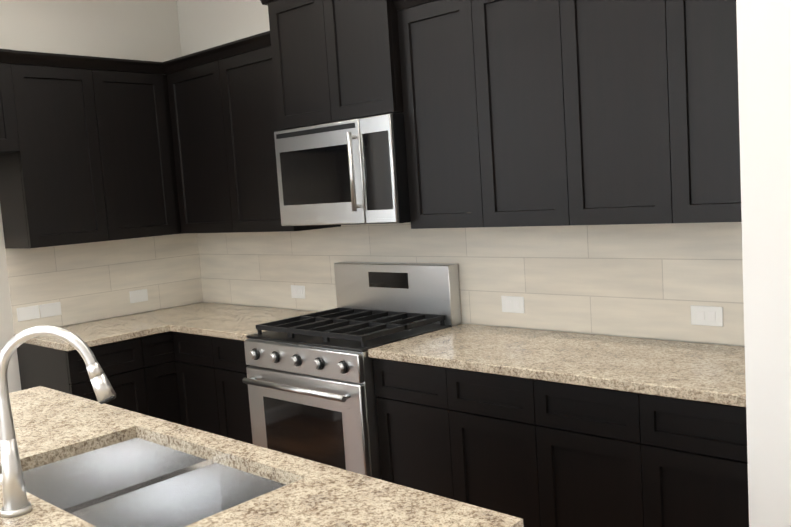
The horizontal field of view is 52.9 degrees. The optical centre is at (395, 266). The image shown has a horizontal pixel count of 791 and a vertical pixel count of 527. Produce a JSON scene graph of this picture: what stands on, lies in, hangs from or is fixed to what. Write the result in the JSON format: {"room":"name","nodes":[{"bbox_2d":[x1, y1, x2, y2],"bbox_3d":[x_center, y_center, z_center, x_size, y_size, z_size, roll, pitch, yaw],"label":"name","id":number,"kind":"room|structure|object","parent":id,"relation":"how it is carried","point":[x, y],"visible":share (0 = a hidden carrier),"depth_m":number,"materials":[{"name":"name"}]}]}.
{"room":"kitchen","nodes":[
{"label":"kitchen","id":0,"kind":"room"},
{"bbox_2d":[0,0,199,392],"bbox_3d":[-2.034,-0.269,4.261,0.794,3.070,2.410,1,8,43],"label":"wall","id":1,"kind":"structure","parent":0,"point":[145,30],"depth_m":4.35,"materials":[{"name":"white paint"}]},
{"bbox_2d":[0,49,23,155],"bbox_3d":[-2.147,-0.779,3.804,0.324,0.483,0.506,1,8,43],"label":"upper cabinet","id":2,"kind":"object","parent":1,"relation":"attached to","point":[11,134],"depth_m":3.86,"materials":[{"name":"brown wood"}]},
{"bbox_2d":[0,50,123,248],"bbox_3d":[-1.801,-0.598,4.188,0.314,0.963,0.475,1,8,43],"label":"upper cabinet","id":3,"kind":"object","parent":1,"relation":"attached to","point":[63,190],"depth_m":4.08,"materials":[{"name":"brown wood"}]},
{"bbox_2d":[104,57,167,238],"bbox_3d":[-1.560,-0.639,4.448,0.314,0.963,0.474,1,8,43],"label":"upper cabinet","id":4,"kind":"object","parent":1,"relation":"attached to","point":[131,98],"depth_m":4.37,"materials":[{"name":"brown wood"}]},
{"bbox_2d":[177,0,744,346],"bbox_3d":[0.393,-0.363,3.565,5.309,3.070,0.120,1,8,43],"label":"wall","id":5,"kind":"structure","parent":0,"point":[205,24],"depth_m":4.63,"materials":[{"name":"white paint"}]},
{"bbox_2d":[172,44,239,233],"bbox_3d":[-0.952,-0.680,4.451,0.560,0.963,0.315,1,8,43],"label":"upper cabinet","id":6,"kind":"object","parent":5,"relation":"attached to","point":[199,86],"depth_m":4.32,"materials":[{"name":"brown wood"}]},
{"bbox_2d":[224,32,340,231],"bbox_3d":[-0.627,-0.672,4.150,0.561,0.963,0.315,1,8,43],"label":"upper cabinet","id":7,"kind":"object","parent":5,"relation":"attached to","point":[254,164],"depth_m":4.03,"materials":[{"name":"brown wood"}]},
{"bbox_2d":[264,0,339,131],"bbox_3d":[-0.300,-0.996,3.757,0.438,0.658,0.370,1,8,43],"label":"upper cabinet","id":8,"kind":"object","parent":5,"relation":"attached to","point":[301,39],"depth_m":3.64,"materials":[{"name":"brown wood"}]},
{"bbox_2d":[274,113,410,225],"bbox_3d":[-0.171,-0.432,3.674,0.758,0.456,0.444,1,8,43],"label":"over-the-range microwave","id":9,"kind":"object","parent":8,"relation":"attached to","point":[350,172],"visible":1,"depth_m":3.49,"materials":[{"name":"silver metal"}]},
{"bbox_2d":[332,0,403,120],"bbox_3d":[-0.064,-0.991,3.539,0.439,0.658,0.370,1,8,43],"label":"upper cabinet","id":10,"kind":"object","parent":5,"relation":"attached to","point":[367,38],"depth_m":3.37,"materials":[{"name":"brown wood"}]},
{"bbox_2d":[5,222,744,345],"bbox_3d":[-0.309,0.089,3.395,3.625,0.466,1.180,1,8,43],"label":"backsplash","id":11,"kind":"structure","parent":5,"relation":"attached to","point":[677,281],"depth_m":3.60,"materials":[{"name":"tile"}]},
{"bbox_2d":[396,0,495,228],"bbox_3d":[0.300,-0.651,3.292,0.440,0.963,0.315,1,8,43],"label":"upper cabinet","id":12,"kind":"object","parent":5,"relation":"attached to","point":[444,43],"depth_m":3.18,"materials":[{"name":"brown wood"}]},
{"bbox_2d":[484,0,583,226],"bbox_3d":[0.559,-0.645,3.053,0.498,0.963,0.315,1,8,43],"label":"upper cabinet","id":13,"kind":"object","parent":5,"relation":"attached to","point":[519,113],"depth_m":2.91,"materials":[{"name":"brown wood"}]},
{"bbox_2d":[576,0,691,224],"bbox_3d":[0.839,-0.639,2.793,0.498,0.963,0.315,1,8,43],"label":"upper cabinet","id":14,"kind":"object","parent":5,"relation":"attached to","point":[636,137],"depth_m":2.65,"materials":[{"name":"brown wood"}]},
{"bbox_2d":[688,0,741,222],"bbox_3d":[1.097,-0.633,2.554,0.440,0.963,0.315,1,8,43],"label":"upper cabinet","id":15,"kind":"object","parent":5,"relation":"attached to","point":[713,96],"depth_m":2.47,"materials":[{"name":"brown wood"}]},
{"bbox_2d":[736,0,790,526],"bbox_3d":[1.535,-0.277,1.889,1.113,3.070,0.795,1,8,43],"label":"wall","id":16,"kind":"structure","parent":0,"point":[764,54],"depth_m":1.96,"materials":[{"name":"white paint"}]},
{"bbox_3d":[-3.098,1.536,2.837,9.539,0.100,8.700,1,8,43],"label":"floor","id":17,"kind":"structure","parent":0,"visible":0},
{"bbox_2d":[17,342,137,412],"bbox_3d":[-1.612,0.812,4.218,0.600,0.876,0.448,1,8,43],"label":"base cabinet","id":18,"kind":"object","parent":17,"relation":"on","point":[50,367],"depth_m":3.99,"materials":[{"name":"brown wood"}]},
{"bbox_2d":[14,318,169,353],"bbox_3d":[-1.603,0.351,4.197,0.625,0.034,0.556,1,8,43],"label":"countertop","id":19,"kind":"structure","parent":18,"relation":"on","point":[102,332],"depth_m":4.10,"materials":[{"name":"beige stone"}]},
{"bbox_2d":[130,330,185,425],"bbox_3d":[-1.346,0.771,4.460,0.660,0.876,0.507,1,8,43],"label":"base cabinet","id":20,"kind":"object","parent":17,"relation":"on","point":[154,357],"depth_m":4.17,"materials":[{"name":"brown wood"}]},
{"bbox_2d":[118,302,317,341],"bbox_3d":[-0.949,0.289,4.390,1.322,0.034,0.625,1,8,43],"label":"countertop","id":21,"kind":"structure","parent":20,"relation":"on","point":[204,319],"depth_m":4.31,"materials":[{"name":"beige stone"}]},
{"bbox_2d":[178,334,225,436],"bbox_3d":[-0.808,0.746,4.348,0.440,0.876,0.600,1,8,43],"label":"base cabinet","id":22,"kind":"object","parent":17,"relation":"on","point":[185,365],"depth_m":4.10,"materials":[{"name":"brown wood"}]},
{"bbox_2d":[218,338,252,443],"bbox_3d":[-0.579,0.751,4.136,0.419,0.876,0.600,1,8,43],"label":"base cabinet","id":23,"kind":"object","parent":17,"relation":"on","point":[231,355],"depth_m":3.90,"materials":[{"name":"brown wood"}]},
{"bbox_2d":[0,389,523,526],"bbox_3d":[-0.821,0.981,1.904,2.072,0.880,1.044,1,8,43],"label":"kitchen island","id":24,"kind":"object","parent":17,"relation":"on","point":[85,462],"depth_m":1.97,"materials":[{"name":"stone"}]},
{"bbox_2d":[0,325,115,517],"bbox_3d":[-0.730,0.319,1.677,0.248,0.396,0.195,1,8,43],"label":"faucet","id":25,"kind":"object","parent":24,"relation":"on","point":[16,502],"visible":1,"depth_m":1.66,"materials":[{"name":"silver metal"}]},
{"bbox_2d":[242,262,460,479],"bbox_3d":[-0.199,0.613,3.669,0.758,1.190,0.731,1,8,43],"label":"range","id":26,"kind":"object","parent":17,"relation":"on","point":[309,380],"visible":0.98,"depth_m":3.51,"materials":[{"name":"silver metal"}]},
{"bbox_2d":[373,359,467,503],"bbox_3d":[0.299,0.771,3.323,0.440,0.876,0.600,1,8,43],"label":"base cabinet","id":27,"kind":"object","parent":17,"relation":"on","point":[421,436],"depth_m":3.08,"materials":[{"name":"brown wood"}]},
{"bbox_2d":[460,371,555,526],"bbox_3d":[0.557,0.777,3.084,0.497,0.876,0.600,1,8,43],"label":"base cabinet","id":28,"kind":"object","parent":17,"relation":"on","point":[537,428],"depth_m":2.80,"materials":[{"name":"brown wood"}]},
{"bbox_2d":[548,383,663,526],"bbox_3d":[0.836,0.783,2.826,0.498,0.876,0.600,1,8,43],"label":"base cabinet","id":29,"kind":"object","parent":17,"relation":"on","point":[606,472],"depth_m":2.55,"materials":[{"name":"brown wood"}]},
{"bbox_2d":[368,323,745,410],"bbox_3d":[0.658,0.325,2.902,1.523,0.034,0.624,1,8,43],"label":"countertop","id":30,"kind":"structure","parent":29,"relation":"on","point":[691,372],"depth_m":2.77,"materials":[{"name":"beige stone"}]},
{"bbox_2d":[660,399,748,526],"bbox_3d":[1.094,0.789,2.587,0.439,0.876,0.600,1,8,43],"label":"base cabinet","id":31,"kind":"object","parent":17,"relation":"on","point":[704,462],"depth_m":2.33,"materials":[{"name":"brown wood"}]}
]}

